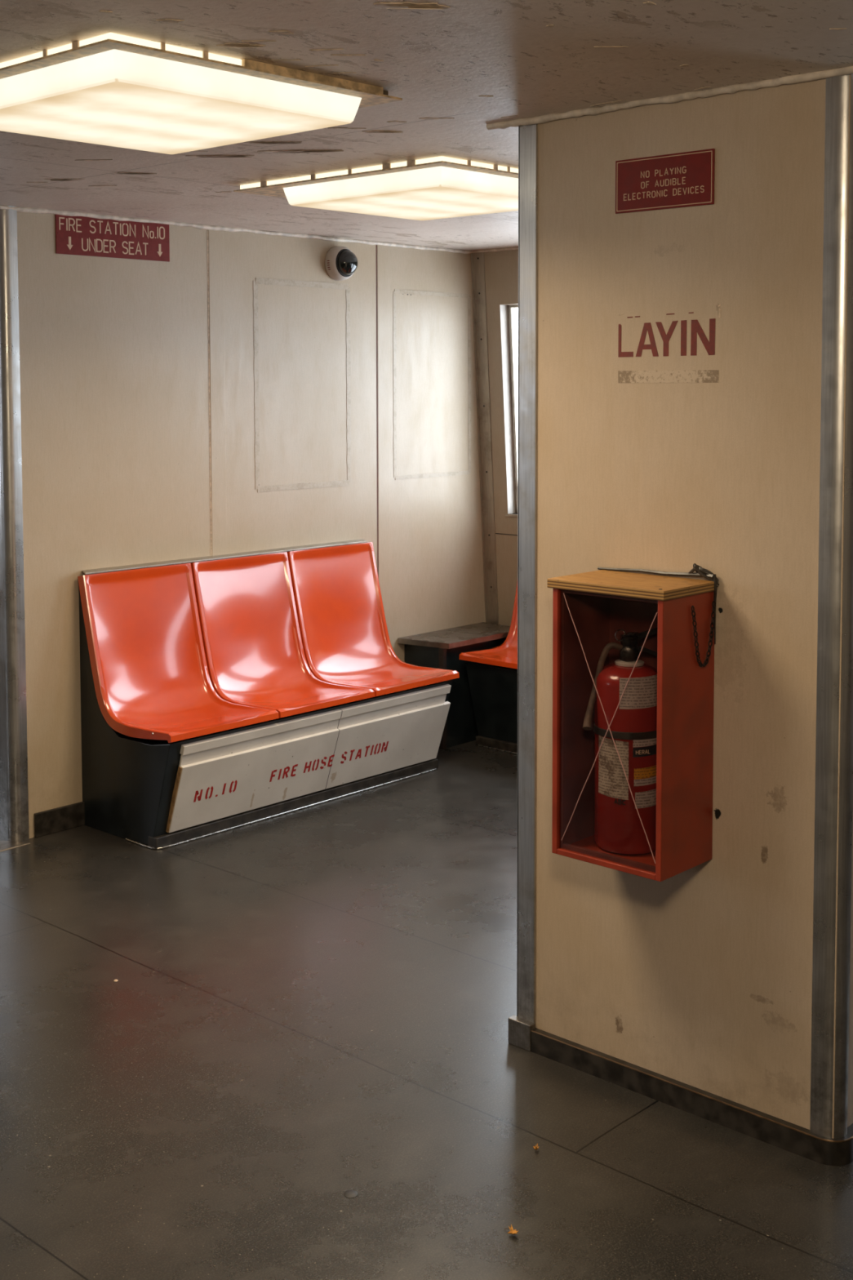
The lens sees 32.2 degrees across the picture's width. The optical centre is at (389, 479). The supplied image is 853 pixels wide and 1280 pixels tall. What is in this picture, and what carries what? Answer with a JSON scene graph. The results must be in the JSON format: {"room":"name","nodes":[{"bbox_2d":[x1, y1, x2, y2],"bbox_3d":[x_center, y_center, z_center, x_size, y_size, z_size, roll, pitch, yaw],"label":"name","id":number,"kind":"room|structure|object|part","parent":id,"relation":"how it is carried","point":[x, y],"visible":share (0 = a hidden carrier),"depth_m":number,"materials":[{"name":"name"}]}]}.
{"room":"ship interior","nodes":[
{"label":"ship interior","id":0,"kind":"room"},
{"bbox_2d":[17,211,485,838],"bbox_3d":[-0.422,0.098,5.925,0.092,2.145,2.535,3,5,43],"label":"wall","id":1,"kind":"structure","parent":0,"point":[113,352],"depth_m":5.65,"materials":[{"name":"beige paint"}]},
{"bbox_2d":[0,840,30,851],"bbox_3d":[-1.537,1.252,4.739,0.092,0.003,0.840,3,5,43],"label":"trim","id":2,"kind":"structure","parent":1,"relation":"attached to","point":[4,845],"depth_m":4.99,"materials":[{"name":"grey metal"}]},
{"bbox_2d":[33,801,84,837],"bbox_3d":[-0.388,1.129,5.950,0.013,0.084,2.414,3,5,43],"label":"baseboard","id":3,"kind":"structure","parent":1,"relation":"attached to","point":[51,821],"depth_m":5.14,"materials":[{"name":"black rubber"}]},
{"bbox_2d":[54,213,169,262],"bbox_3d":[-0.970,-0.853,5.218,0.006,0.140,0.487,3,5,43],"label":"wall sign","id":4,"kind":"object","parent":1,"relation":"attached to","point":[74,235],"visible":1,"depth_m":5.21,"materials":[{"name":"red plastic"}]},
{"bbox_2d":[206,229,212,560],"bbox_3d":[-0.675,0.120,5.593,0.001,2.145,0.006,3,5,43],"label":"trim","id":5,"kind":"structure","parent":1,"relation":"attached to","point":[206,229],"depth_m":5.57,"materials":[{"name":"beige metal"}]},
{"bbox_2d":[208,229,226,559],"bbox_3d":[-0.647,0.118,5.621,0.003,2.145,0.072,3,5,43],"label":"trim","id":6,"kind":"structure","parent":1,"relation":"attached to","point":[215,238],"depth_m":5.59,"materials":[{"name":"beige metal"}]},
{"bbox_2d":[0,204,472,253],"bbox_3d":[-0.459,-0.960,5.753,0.023,0.024,2.411,3,5,43],"label":"trim","id":7,"kind":"structure","parent":1,"relation":"attached to","point":[20,209],"depth_m":5.56,"materials":[{"name":"beige metal"}]},
{"bbox_2d":[324,246,357,280],"bbox_3d":[-0.179,-0.876,5.986,0.100,0.138,0.138,3,5,43],"label":"security camera","id":8,"kind":"object","parent":1,"relation":"attached to","point":[340,263],"visible":1,"depth_m":5.95,"materials":[{"name":"white plastic"}]},
{"bbox_2d":[376,244,378,577],"bbox_3d":[-0.049,0.075,6.254,0.001,2.145,0.006,3,5,43],"label":"trim","id":9,"kind":"structure","parent":1,"relation":"attached to","point":[376,245],"depth_m":6.23,"materials":[{"name":"beige metal"}]},
{"bbox_2d":[377,244,390,639],"bbox_3d":[-0.022,0.073,6.281,0.003,2.145,0.071,3,5,43],"label":"trim","id":10,"kind":"structure","parent":1,"relation":"attached to","point":[383,251],"depth_m":6.26,"materials":[{"name":"beige metal"}]},
{"bbox_2d":[470,252,498,624],"bbox_3d":[0.444,0.043,6.726,0.068,2.145,0.150,3,5,43],"label":"trim","id":11,"kind":"structure","parent":1,"relation":"attached to","point":[477,264],"depth_m":6.70,"materials":[{"name":"metal"}]},
{"bbox_2d":[0,740,852,1279],"bbox_3d":[-0.673,1.453,2.219,10.100,0.080,8.750,3,5,43],"label":"floor","id":12,"kind":"structure","parent":0,"point":[307,1007],"depth_m":3.21,"materials":[{"name":"plastic"}]},
{"bbox_2d":[77,538,459,849],"bbox_3d":[-0.409,0.746,5.530,0.526,0.903,1.448,3,5,43],"label":"bench","id":13,"kind":"object","parent":12,"relation":"on","point":[222,695],"visible":1,"depth_m":5.40,"materials":[{"name":"red plastic"}]},
{"bbox_3d":[-0.735,0.592,5.162,0.509,0.526,0.476,3,5,43],"label":"seat","id":14,"kind":"part","parent":13,"relation":"part of","materials":[{"name":"orange plastic"}]},
{"bbox_3d":[-0.403,0.568,5.514,0.509,0.526,0.476,3,5,43],"label":"seat","id":15,"kind":"part","parent":13,"relation":"part of","materials":[{"name":"orange plastic"}]},
{"bbox_3d":[-0.253,1.037,5.436,0.094,0.241,1.354,3,5,43],"label":"fascia panel","id":16,"kind":"part","parent":13,"relation":"part of","materials":[{"name":"white paint"}]},
{"bbox_3d":[-0.225,0.863,5.386,0.027,0.036,1.346,3,5,43],"label":"rail","id":17,"kind":"part","parent":13,"relation":"part of","materials":[{"name":"white paint"}]},
{"bbox_3d":[-0.070,0.544,5.865,0.509,0.526,0.476,3,5,43],"label":"seat","id":18,"kind":"part","parent":13,"relation":"part of","materials":[{"name":"orange plastic"}]},
{"bbox_2d":[343,1190,357,1197],"bbox_3d":[-0.074,1.370,2.835,0.027,0.002,0.027,3,5,43],"label":"debris","id":19,"kind":"object","parent":12,"relation":"on","point":[349,1193],"visible":1,"depth_m":2.83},
{"bbox_2d":[397,622,510,749],"bbox_3d":[0.329,0.903,6.517,0.254,0.457,0.584,3,5,43],"label":"table","id":20,"kind":"object","parent":12,"relation":"on","point":[442,649],"visible":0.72,"depth_m":6.36,"materials":[{"name":"brown laminate"}]},
{"bbox_2d":[458,581,517,754],"bbox_3d":[0.986,0.714,5.946,1.448,0.903,0.484,3,5,43],"label":"bench","id":21,"kind":"object","parent":12,"relation":"on","point":[493,682],"visible":0.06,"depth_m":6.25,"materials":[{"name":"red plastic"}]},
{"bbox_3d":[0.629,0.516,6.260,0.476,0.526,0.468,3,5,43],"label":"seat","id":22,"kind":"part","parent":21,"relation":"part of","materials":[{"name":"orange plastic"}]},
{"bbox_2d":[504,1223,518,1234],"bbox_3d":[0.223,1.371,2.699,0.037,0.012,0.017,3,5,44],"label":"fallen leaf","id":23,"kind":"object","parent":12,"relation":"on","point":[512,1231],"visible":1,"depth_m":2.70,"materials":[{"name":"orange plant"}]},
{"bbox_2d":[0,0,852,250],"bbox_3d":[-0.682,-0.764,2.076,10.100,0.087,8.750,3,5,43],"label":"ceiling","id":24,"kind":"structure","parent":0,"point":[457,68],"depth_m":2.80,"materials":[{"name":"paint"}]},
{"bbox_2d":[0,32,402,154],"bbox_3d":[-0.481,-0.751,2.985,0.715,0.071,0.723,3,5,43],"label":"ceiling light","id":25,"kind":"object","parent":24,"relation":"attached to","point":[110,89],"visible":1,"depth_m":2.79,"materials":[{"name":"white plastic"}]},
{"bbox_3d":[-0.481,-0.769,2.984,0.715,0.004,0.723,3,5,43],"label":"frame","id":26,"kind":"part","parent":25,"relation":"part of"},
{"bbox_2d":[233,155,518,220],"bbox_3d":[0.081,-0.844,4.389,0.830,0.071,0.710,3,5,43],"label":"ceiling light","id":27,"kind":"object","parent":24,"relation":"attached to","point":[441,187],"visible":0.82,"depth_m":4.16,"materials":[{"name":"white plastic"}]},
{"bbox_3d":[0.081,-0.862,4.388,0.830,0.004,0.710,3,5,43],"label":"frame","id":28,"kind":"part","parent":27,"relation":"part of","materials":[{"name":"white metal"}]},
{"bbox_2d":[484,249,518,626],"bbox_3d":[3.110,0.191,4.273,7.320,2.145,0.211,3,5,43],"label":"wall","id":29,"kind":"structure","parent":0,"point":[501,267],"depth_m":6.65,"materials":[{"name":"beige paint"}]},
{"bbox_2d":[472,246,518,253],"bbox_3d":[2.996,-0.871,4.159,7.222,0.018,0.016,3,5,43],"label":"trim","id":30,"kind":"structure","parent":29,"relation":"attached to","point":[508,248],"depth_m":6.53,"materials":[{"name":"beige metal"}]},
{"bbox_2d":[499,304,518,517],"bbox_3d":[0.851,-0.289,6.351,0.874,0.947,0.143,3,5,43],"label":"window","id":31,"kind":"structure","parent":29,"relation":"in","point":[507,313],"depth_m":6.63,"materials":[{"name":"glass"}]},
{"bbox_3d":[0.861,0.177,6.390,0.874,0.012,0.060,3,5,43],"label":"sill","id":32,"kind":"part","parent":31,"relation":"part of","materials":[{"name":"metal"}]},
{"bbox_2d":[535,74,852,1138],"bbox_3d":[0.824,0.257,3.392,0.792,2.145,0.674,3,5,43],"label":"wall pillar","id":33,"kind":"structure","parent":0,"point":[679,350],"depth_m":3.08,"materials":[{"name":"beige paint"}]},
{"bbox_2d":[508,1015,535,1051],"bbox_3d":[0.311,1.298,3.464,0.066,0.062,0.022,3,5,43],"label":"trim","id":34,"kind":"structure","parent":33,"relation":"attached to","point":[519,1028],"depth_m":3.46,"materials":[{"name":"grey metal"}]},
{"bbox_2d":[516,124,537,1022],"bbox_3d":[0.335,0.257,3.422,0.052,2.145,0.056,3,5,43],"label":"trim","id":35,"kind":"structure","parent":33,"relation":"attached to","point":[527,135],"depth_m":3.40,"materials":[{"name":"metal"}]},
{"bbox_2d":[546,563,719,881],"bbox_3d":[0.507,0.485,3.104,0.305,0.622,0.201,3,5,43],"label":"fire extinguisher cabinet","id":36,"kind":"object","parent":33,"relation":"attached to","point":[588,608],"visible":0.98,"depth_m":3.07,"materials":[{"name":"red paint"}]},
{"bbox_3d":[0.417,0.507,3.194,0.013,0.568,0.196,3,5,43],"label":"panel","id":37,"kind":"part","parent":36,"relation":"part of","materials":[{"name":"red paint"}]},
{"bbox_3d":[0.512,0.790,3.123,0.246,0.012,0.196,3,5,43],"label":"panel","id":38,"kind":"part","parent":36,"relation":"part of","materials":[{"name":"red paint"}]},
{"bbox_2d":[582,626,657,854],"bbox_3d":[0.504,0.548,3.137,0.159,0.468,0.149,1,4,21],"label":"fire extinguisher","id":39,"kind":"object","parent":36,"relation":"in","point":[618,826],"visible":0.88,"depth_m":3.08,"materials":[{"name":"red metal"}]},
{"bbox_3d":[0.537,0.367,3.135,0.090,0.026,0.022,-2,4,-20],"label":"carry handle","id":40,"kind":"part","parent":39,"relation":"part of","materials":[{"name":"black metal"}]},
{"bbox_3d":[0.537,0.332,3.132,0.088,0.030,0.020,-2,4,-20],"label":"squeeze lever","id":41,"kind":"part","parent":39,"relation":"part of","materials":[{"name":"black metal"}]},
{"bbox_3d":[0.506,0.219,3.087,0.288,0.020,0.201,3,5,43],"label":"lid","id":42,"kind":"part","parent":36,"relation":"part of","materials":[{"name":"brown wood"}]},
{"bbox_3d":[0.605,0.518,3.017,0.013,0.568,0.196,3,5,43],"label":"panel","id":43,"kind":"part","parent":36,"relation":"part of","materials":[{"name":"red paint"}]},
{"bbox_3d":[0.643,0.318,3.027,0.010,0.133,0.088,3,5,43],"label":"chain","id":44,"kind":"part","parent":36,"relation":"part of","materials":[{"name":"black metal"}]},
{"bbox_2d":[615,148,715,213],"bbox_3d":[0.576,-0.624,3.100,0.242,0.112,0.005,3,5,43],"label":"wall sign","id":45,"kind":"object","parent":33,"relation":"attached to","point":[686,179],"visible":1,"depth_m":3.10,"materials":[{"name":"red plastic"}]},
{"bbox_2d":[486,66,852,129],"bbox_3d":[0.575,-0.793,3.078,0.952,0.023,0.023,3,5,43],"label":"trim","id":46,"kind":"structure","parent":33,"relation":"attached to","point":[813,76],"depth_m":3.05,"materials":[{"name":"beige metal"}]},
{"bbox_2d":[530,1027,852,1165],"bbox_3d":[0.847,1.304,3.426,0.774,0.050,0.696,3,5,43],"label":"baseboard","id":47,"kind":"structure","parent":33,"relation":"attached to","point":[795,1139],"depth_m":3.13,"materials":[{"name":"black rubber"}]},
{"bbox_2d":[809,74,852,1137],"bbox_3d":[0.877,0.289,2.893,0.072,2.145,0.027,0,4,7],"label":"trim","id":48,"kind":"structure","parent":33,"relation":"attached to","point":[837,94],"depth_m":2.89,"materials":[{"name":"metal"}]},
{"bbox_3d":[-2.220,0.109,5.859,2.550,2.145,0.032,3,5,43],"label":"wall","id":49,"kind":"structure","parent":0,"visible":0},
{"bbox_2d":[0,205,29,841],"bbox_3d":[-1.297,0.162,4.984,0.118,2.145,0.042,1,4,12],"label":"trim","id":50,"kind":"structure","parent":49,"relation":"attached to","point":[14,791],"depth_m":4.98,"materials":[{"name":"metal"}]}
]}

